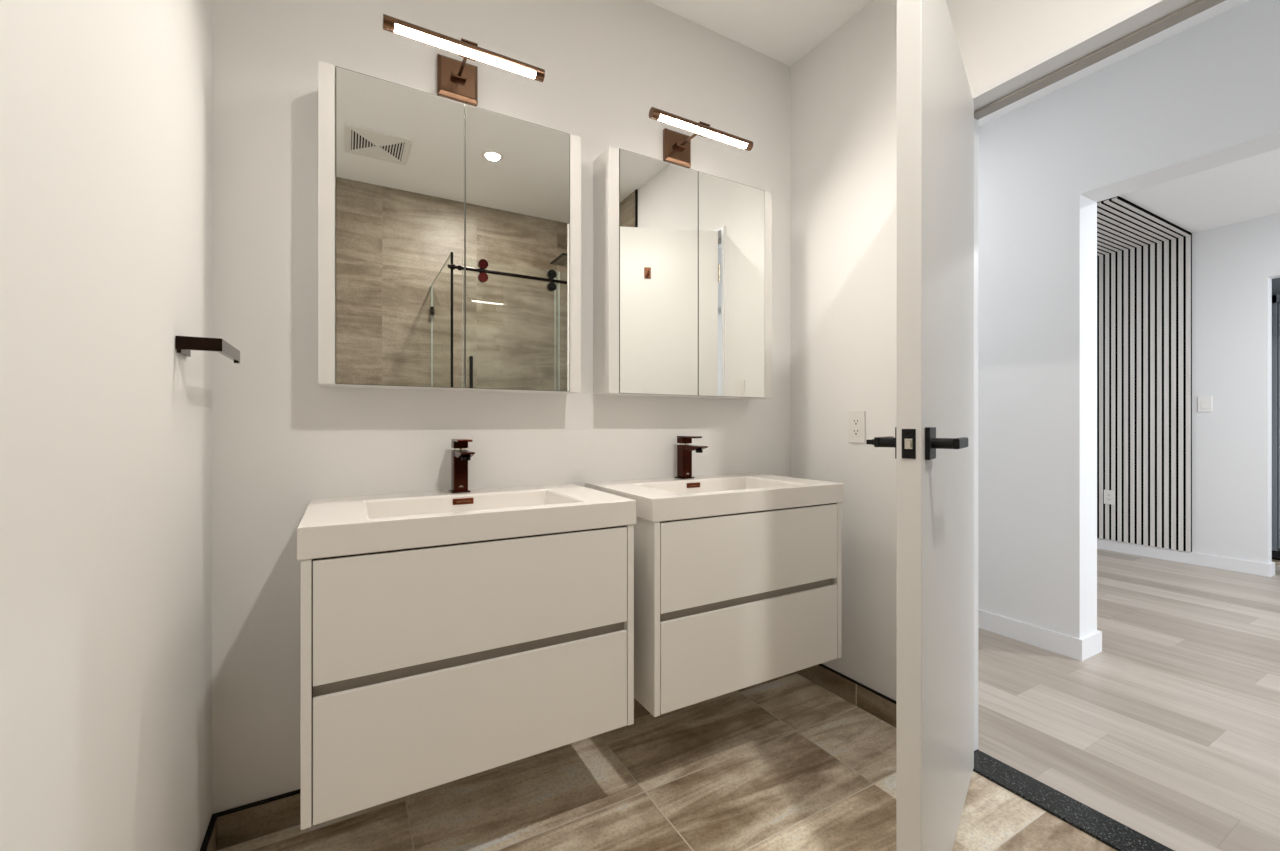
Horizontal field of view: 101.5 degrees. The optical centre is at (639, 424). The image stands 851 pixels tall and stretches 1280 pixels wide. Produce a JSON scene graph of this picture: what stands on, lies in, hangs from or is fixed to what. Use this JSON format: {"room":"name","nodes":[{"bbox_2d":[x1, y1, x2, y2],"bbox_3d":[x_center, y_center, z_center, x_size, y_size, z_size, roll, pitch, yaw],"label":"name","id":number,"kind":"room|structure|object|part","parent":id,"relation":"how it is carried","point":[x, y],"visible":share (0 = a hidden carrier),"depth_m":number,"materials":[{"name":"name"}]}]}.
{"room":"bathroom","nodes":[
{"label":"bathroom","id":0,"kind":"room"},
{"bbox_2d":[0,0,211,850],"bbox_3d":[-0.500,-0.246,0.195,0.100,2.613,2.490,0,0,-29],"label":"wall","id":1,"kind":"structure","parent":0,"point":[106,105],"depth_m":0.72,"materials":[{"name":"paint"}]},
{"bbox_2d":[176,336,239,363],"bbox_3d":[-0.925,-0.157,1.128,0.072,0.032,0.207,0,0,-29],"label":"towel holder","id":2,"kind":"object","parent":1,"relation":"attached to","point":[184,344],"visible":1,"depth_m":1.05,"materials":[{"name":"black metal"}]},
{"bbox_2d":[206,820,216,850],"bbox_3d":[-0.476,1.018,0.266,0.010,0.082,2.388,0,0,-29],"label":"baseboard","id":3,"kind":"structure","parent":1,"relation":"attached to","point":[212,846],"depth_m":1.27,"materials":[{"name":"tile"}]},
{"bbox_2d":[200,664,895,850],"bbox_3d":[0.380,0.974,0.748,1.974,0.005,2.388,0,0,-29],"label":"trim","id":4,"kind":"structure","parent":1,"relation":"attached to","point":[213,819],"depth_m":1.34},
{"bbox_2d":[212,0,790,813],"bbox_3d":[-0.231,-0.246,1.832,2.174,2.613,0.100,0,0,-29],"label":"wall","id":5,"kind":"structure","parent":0,"point":[282,440],"depth_m":1.47,"materials":[{"name":"paint"}]},
{"bbox_2d":[217,698,650,849],"bbox_3d":[-0.203,1.018,1.784,1.953,0.082,0.010,0,0,-29],"label":"baseboard","id":6,"kind":"structure","parent":5,"relation":"attached to","point":[244,825],"depth_m":1.34,"materials":[{"name":"stone"}]},
{"bbox_2d":[318,61,580,393],"bbox_3d":[-0.526,-0.505,1.536,0.709,0.807,0.125,0,0,-29],"label":"upper cabinet","id":7,"kind":"object","parent":5,"relation":"attached to","point":[449,231],"visible":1,"depth_m":1.45,"materials":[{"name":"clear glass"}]},
{"bbox_2d":[336,67,463,387],"bbox_3d":[-0.634,-0.505,1.404,0.313,0.803,0.001,0,0,-29],"label":"mirror glass","id":8,"kind":"object","parent":7,"relation":"attached to","point":[400,148],"depth_m":1.40,"materials":[{"name":"silver metal"}]},
{"bbox_3d":[-0.635,-0.505,1.406,0.315,0.806,0.004,0,0,-29],"label":"mirror door","id":9,"kind":"part","parent":7,"relation":"part of","materials":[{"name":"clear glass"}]},
{"bbox_3d":[-0.358,-0.505,1.561,0.315,0.806,0.004,0,0,-29],"label":"mirror door","id":10,"kind":"part","parent":7,"relation":"part of","materials":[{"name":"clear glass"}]},
{"bbox_2d":[466,104,568,390],"bbox_3d":[-0.357,-0.505,1.559,0.313,0.803,0.001,0,0,-29],"label":"mirror glass","id":11,"kind":"object","parent":7,"relation":"attached to","point":[517,170],"depth_m":1.55,"materials":[{"name":"silver metal"}]},
{"bbox_2d":[383,14,544,106],"bbox_3d":[-0.509,-1.039,1.507,0.424,0.118,0.193,0,0,-29],"label":"vanity light","id":12,"kind":"object","parent":5,"relation":"attached to","point":[457,80],"visible":0.96,"depth_m":1.49,"materials":[{"name":"orange metal"}]},
{"bbox_3d":[-0.550,-1.039,1.580,0.116,0.118,0.024,0,0,-29],"label":"wall plate","id":13,"kind":"part","parent":12,"relation":"part of","materials":[{"name":"orange metal"}]},
{"bbox_3d":[-0.507,-1.036,1.503,0.010,0.015,0.116,0,0,-29],"label":"arm","id":14,"kind":"part","parent":12,"relation":"part of","materials":[{"name":"orange metal"}]},
{"bbox_2d":[394,24,535,77],"bbox_3d":[-0.467,-1.016,1.431,0.372,0.011,0.016,0,0,-29],"label":"diffuser","id":15,"kind":"object","parent":12,"relation":"attached to","point":[432,38],"depth_m":1.42,"materials":[{"name":"white plastic"}]},
{"bbox_2d":[300,525,633,829],"bbox_3d":[-0.448,0.525,1.392,0.736,0.524,0.453,0,0,-29],"label":"vanity cabinet","id":16,"kind":"object","parent":5,"relation":"attached to","point":[422,668],"visible":0.84,"depth_m":1.16,"materials":[{"name":"white paint"}]},
{"bbox_2d":[297,483,635,559],"bbox_3d":[-0.447,0.231,1.390,0.748,0.064,0.457,0,0,-29],"label":"sink","id":17,"kind":"object","parent":16,"relation":"in","point":[349,525],"visible":0.99,"depth_m":1.24,"materials":[{"name":"white ceramic"}]},
{"bbox_2d":[449,439,474,492],"bbox_3d":[-0.509,0.121,1.503,0.052,0.156,0.147,0,0,-29],"label":"faucet","id":18,"kind":"object","parent":17,"relation":"on","point":[460,457],"visible":1,"depth_m":1.52,"materials":[{"name":"red metal"}]},
{"bbox_3d":[-0.532,0.197,1.544,0.052,0.004,0.052,0,0,-29],"label":"plate","id":19,"kind":"part","parent":18,"relation":"part of","materials":[{"name":"red metal"}]},
{"bbox_3d":[-0.517,0.047,1.518,0.041,0.006,0.104,0,0,-29],"label":"lever","id":20,"kind":"part","parent":18,"relation":"part of","materials":[{"name":"red metal"}]},
{"bbox_3d":[-0.497,0.085,1.483,0.038,0.018,0.101,0,0,-29],"label":"spout","id":21,"kind":"part","parent":18,"relation":"part of","materials":[{"name":"red metal"}]},
{"bbox_3d":[-0.342,0.391,1.202,0.696,0.246,0.019,0,0,-29],"label":"drawer","id":22,"kind":"part","parent":16,"relation":"part of","materials":[{"name":"white paint"}]},
{"bbox_3d":[-0.342,0.662,1.202,0.696,0.247,0.019,0,0,-29],"label":"drawer","id":23,"kind":"part","parent":16,"relation":"part of","materials":[{"name":"white paint"}]},
{"bbox_2d":[593,145,771,399],"bbox_3d":[0.178,-0.505,1.932,0.709,0.807,0.125,0,0,-29],"label":"upper cabinet","id":24,"kind":"object","parent":5,"relation":"attached to","point":[682,256],"visible":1,"depth_m":1.83,"materials":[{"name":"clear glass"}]},
{"bbox_3d":[0.069,-0.505,1.802,0.315,0.806,0.004,0,0,-29],"label":"mirror door","id":25,"kind":"part","parent":24,"relation":"part of","materials":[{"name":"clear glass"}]},
{"bbox_2d":[620,149,697,394],"bbox_3d":[0.070,-0.505,1.800,0.313,0.803,0.001,0,0,-29],"label":"mirror glass","id":26,"kind":"object","parent":24,"relation":"attached to","point":[659,198],"depth_m":1.80,"materials":[{"name":"silver metal"}]},
{"bbox_3d":[0.346,-0.505,1.958,0.315,0.806,0.004,0,0,-29],"label":"mirror door","id":27,"kind":"part","parent":24,"relation":"part of","materials":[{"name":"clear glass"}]},
{"bbox_2d":[699,172,764,397],"bbox_3d":[0.347,-0.505,1.956,0.313,0.803,0.001,0,0,-29],"label":"mirror glass","id":28,"kind":"object","parent":24,"relation":"attached to","point":[731,213],"depth_m":1.95,"materials":[{"name":"silver metal"}]},
{"bbox_2d":[649,107,752,167],"bbox_3d":[0.183,-1.039,1.896,0.424,0.118,0.193,0,0,-29],"label":"vanity light","id":29,"kind":"object","parent":5,"relation":"attached to","point":[676,145],"visible":0.97,"depth_m":1.89,"materials":[{"name":"orange metal"}]},
{"bbox_3d":[0.141,-1.039,1.970,0.116,0.118,0.024,0,0,-29],"label":"wall plate","id":30,"kind":"part","parent":29,"relation":"part of","materials":[{"name":"orange metal"}]},
{"bbox_3d":[0.185,-1.036,1.892,0.010,0.015,0.116,0,0,-29],"label":"arm","id":31,"kind":"part","parent":29,"relation":"part of","materials":[{"name":"orange metal"}]},
{"bbox_2d":[659,114,746,148],"bbox_3d":[0.225,-1.016,1.821,0.372,0.011,0.016,0,0,-29],"label":"diffuser","id":32,"kind":"object","parent":29,"relation":"attached to","point":[697,128],"depth_m":1.81,"materials":[{"name":"white plastic"}]},
{"bbox_2d":[634,502,841,716],"bbox_3d":[0.249,0.525,1.784,0.736,0.524,0.453,0,0,-29],"label":"vanity cabinet","id":33,"kind":"object","parent":5,"relation":"attached to","point":[724,604],"visible":0.71,"depth_m":1.53,"materials":[{"name":"white paint"}]},
{"bbox_2d":[585,473,842,521],"bbox_3d":[0.250,0.231,1.782,0.748,0.064,0.457,0,0,-29],"label":"sink","id":34,"kind":"object","parent":33,"relation":"in","point":[671,498],"visible":0.95,"depth_m":1.64,"materials":[{"name":"white ceramic"}]},
{"bbox_2d":[675,436,707,478],"bbox_3d":[0.188,0.121,1.895,0.052,0.156,0.147,0,0,-29],"label":"faucet","id":35,"kind":"object","parent":34,"relation":"on","point":[684,450],"visible":1,"depth_m":1.92,"materials":[{"name":"red metal"}]},
{"bbox_3d":[0.165,0.197,1.936,0.052,0.004,0.052,0,0,-29],"label":"plate","id":36,"kind":"part","parent":35,"relation":"part of","materials":[{"name":"red metal"}]},
{"bbox_3d":[0.179,0.047,1.910,0.041,0.006,0.104,0,0,-29],"label":"lever","id":37,"kind":"part","parent":35,"relation":"part of","materials":[{"name":"red metal"}]},
{"bbox_3d":[0.199,0.085,1.875,0.038,0.018,0.101,0,0,-29],"label":"spout","id":38,"kind":"part","parent":35,"relation":"part of","materials":[{"name":"red metal"}]},
{"bbox_3d":[0.355,0.391,1.594,0.696,0.246,0.019,0,0,-29],"label":"drawer","id":39,"kind":"part","parent":33,"relation":"part of","materials":[{"name":"white paint"}]},
{"bbox_3d":[0.355,0.662,1.594,0.696,0.247,0.019,0,0,-29],"label":"drawer","id":40,"kind":"part","parent":33,"relation":"part of","materials":[{"name":"white paint"}]},
{"bbox_2d":[216,672,1116,850],"bbox_3d":[0.336,1.100,0.723,2.075,0.080,2.590,0,0,-29],"label":"floor","id":41,"kind":"structure","parent":0,"point":[787,762],"depth_m":1.49,"materials":[{"name":"stone"}]},
{"bbox_2d":[973,749,1173,850],"bbox_3d":[1.235,1.087,1.331,0.114,0.067,0.777,0,0,-29],"label":"threshold","id":42,"kind":"object","parent":41,"relation":"on","point":[1101,827],"visible":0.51,"depth_m":1.44,"materials":[{"name":"black stone"}]},
{"bbox_2d":[646,0,1248,126],"bbox_3d":[1.213,-1.593,0.568,3.452,0.080,5.000,0,0,-29],"label":"ceiling","id":43,"kind":"structure","parent":0,"point":[784,31],"depth_m":2.03,"materials":[{"name":"paint"}]},
{"bbox_2d":[791,0,1150,700],"bbox_3d":[1.284,-0.246,1.256,0.099,2.613,2.390,0,0,-29],"label":"wall","id":44,"kind":"structure","parent":0,"point":[843,90],"depth_m":1.96,"materials":[{"name":"paint"}]},
{"bbox_2d":[796,665,895,726],"bbox_3d":[0.821,1.018,1.967,0.010,0.082,0.695,0,0,-29],"label":"baseboard","id":45,"kind":"structure","parent":44,"relation":"attached to","point":[874,704],"depth_m":1.98,"materials":[{"name":"tile"}]},
{"bbox_2d":[849,411,864,442],"bbox_3d":[0.817,0.011,1.975,0.007,0.118,0.072,0,0,-29],"label":"power outlet","id":46,"kind":"object","parent":44,"relation":"attached to","point":[856,419],"visible":1,"depth_m":1.97,"materials":[{"name":"plastic"}]},
{"bbox_2d":[852,418,859,435],"bbox_3d":[0.815,0.011,1.974,0.001,0.069,0.035,0,0,-29],"label":"receptacle","id":47,"kind":"object","parent":46,"relation":"attached to","point":[855,421],"depth_m":1.97,"materials":[{"name":"plastic"}]},
{"bbox_2d":[866,0,973,850],"bbox_3d":[0.757,0.032,1.322,0.174,2.033,0.785,0,0,39],"label":"door","id":48,"kind":"structure","parent":44,"relation":"in","point":[933,441],"depth_m":1.08,"materials":[{"name":"paint"}]},
{"bbox_3d":[0.539,0.038,1.154,0.012,0.021,0.124,0,0,39],"label":"lever","id":49,"kind":"part","parent":48,"relation":"part of","materials":[{"name":"black metal"}]},
{"bbox_3d":[0.524,0.038,1.020,0.025,0.058,0.002,0,0,39],"label":"latch plate","id":50,"kind":"part","parent":48,"relation":"part of","materials":[{"name":"black metal"}]},
{"bbox_3d":[0.652,0.038,1.063,0.012,0.021,0.124,0,0,39],"label":"lever","id":51,"kind":"part","parent":48,"relation":"part of","materials":[{"name":"black metal"}]},
{"bbox_2d":[974,118,977,750],"bbox_3d":[1.266,0.033,1.348,0.044,2.036,0.777,0,0,-29],"label":"door stop","id":52,"kind":"object","parent":44,"relation":"attached to","point":[975,120],"visible":0.57,"depth_m":1.69,"materials":[{"name":"paint"}]},
{"bbox_2d":[972,0,1197,111],"bbox_3d":[1.237,0.025,1.332,0.118,2.069,0.807,0,0,-29],"label":"door frame","id":53,"kind":"structure","parent":44,"relation":"attached to","point":[1152,11],"depth_m":1.39,"materials":[{"name":"paint"}]},
{"bbox_2d":[974,0,1225,119],"bbox_3d":[1.266,-0.991,1.348,0.044,0.009,0.777,0,0,-29],"label":"door stop","id":54,"kind":"object","parent":44,"relation":"attached to","point":[1199,6],"visible":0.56,"depth_m":1.39,"materials":[{"name":"white wood"}]},
{"bbox_2d":[978,0,1279,638],"bbox_3d":[2.469,-0.246,1.676,0.177,2.613,5.500,0,0,-29],"label":"wall","id":55,"kind":"structure","parent":0,"point":[1205,96],"depth_m":2.43,"materials":[{"name":"paint"}]},
{"bbox_2d":[978,609,1101,660],"bbox_3d":[1.596,1.013,3.228,0.205,0.094,1.919,0,0,-29],"label":"baseboard","id":56,"kind":"structure","parent":55,"relation":"attached to","point":[1090,645],"depth_m":2.47,"materials":[{"name":"paint"}]},
{"bbox_2d":[978,549,1279,850],"bbox_3d":[3.916,1.100,2.203,5.414,0.080,6.200,0,0,-29],"label":"floor","id":57,"kind":"structure","parent":0,"point":[1170,732],"depth_m":1.96,"materials":[{"name":"beige wood"}]},
{"bbox_2d":[1272,550,1279,560],"bbox_3d":[5.317,1.050,3.795,0.330,0.020,2.000,0,0,-29],"label":"threshold","id":58,"kind":"object","parent":57,"relation":"on","point":[1275,554],"depth_m":4.15,"materials":[{"name":"black"}]},
{"bbox_2d":[1120,148,1279,232],"bbox_3d":[3.816,-1.493,2.147,2.633,0.080,6.200,0,0,-29],"label":"ceiling","id":59,"kind":"structure","parent":0,"point":[1245,189],"depth_m":3.34,"materials":[{"name":"paint"}]},
{"bbox_2d":[1097,196,1190,255],"bbox_3d":[3.318,-1.441,4.133,1.312,0.022,1.134,0,0,-29],"label":"panel","id":60,"kind":"object","parent":59,"relation":"attached to","point":[1122,224],"visible":0.29,"depth_m":3.82,"materials":[{"name":"grey wood"}]},
{"bbox_2d":[1192,213,1279,562],"bbox_3d":[4.922,-0.197,2.769,0.095,2.513,6.000,0,0,-29],"label":"wall","id":61,"kind":"structure","parent":0,"point":[1234,266],"depth_m":3.78,"materials":[{"name":"paint"}]},
{"bbox_2d":[1097,233,1191,551],"bbox_3d":[3.902,-0.240,4.461,0.022,2.419,1.134,0,0,-29],"label":"panel","id":62,"kind":"object","parent":61,"relation":"attached to","point":[1144,293],"visible":0.49,"depth_m":4.19,"materials":[{"name":"grey wood"}]},
{"bbox_2d":[1104,490,1114,504],"bbox_3d":[3.928,0.610,4.381,0.007,0.118,0.072,0,0,-29],"label":"power outlet","id":63,"kind":"object","parent":62,"relation":"attached to","point":[1109,495],"visible":1,"depth_m":4.38,"materials":[{"name":"plastic"}]},
{"bbox_2d":[1106,493,1111,501],"bbox_3d":[3.925,0.610,4.380,0.001,0.069,0.035,0,0,-29],"label":"receptacle","id":64,"kind":"object","parent":63,"relation":"attached to","point":[1108,495],"depth_m":4.38,"materials":[{"name":"plastic"}]},
{"bbox_2d":[1097,538,1274,576],"bbox_3d":[3.938,1.015,4.516,0.121,0.090,1.971,0,0,-29],"label":"baseboard","id":65,"kind":"structure","parent":61,"relation":"attached to","point":[1238,565],"depth_m":3.96,"materials":[{"name":"paint"}]},
{"bbox_2d":[1198,396,1211,411],"bbox_3d":[4.220,-0.152,3.910,0.009,0.118,0.075,0,0,-29],"label":"light switch","id":66,"kind":"object","parent":61,"relation":"attached to","point":[1204,402],"visible":1,"depth_m":3.91,"materials":[{"name":"plastic"}]},
{"bbox_2d":[1272,278,1279,550],"bbox_3d":[5.792,-0.190,3.574,0.100,2.500,2.950,0,0,-29],"label":"wall","id":67,"kind":"structure","parent":0,"point":[1276,281],"depth_m":4.35,"materials":[{"name":"grey paint"}]},
{"bbox_2d":[1272,294,1279,550],"bbox_3d":[5.462,-0.005,3.985,0.068,2.130,0.970,0,0,-29],"label":"door","id":68,"kind":"structure","parent":67,"relation":"in","point":[1275,298],"depth_m":4.32,"materials":[{"name":"grey paint"}]},
{"bbox_3d":[5.470,0.015,3.983,0.040,2.020,0.780,0,0,-29],"label":"panel","id":69,"kind":"part","parent":68,"relation":"part of","materials":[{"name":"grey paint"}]}
]}

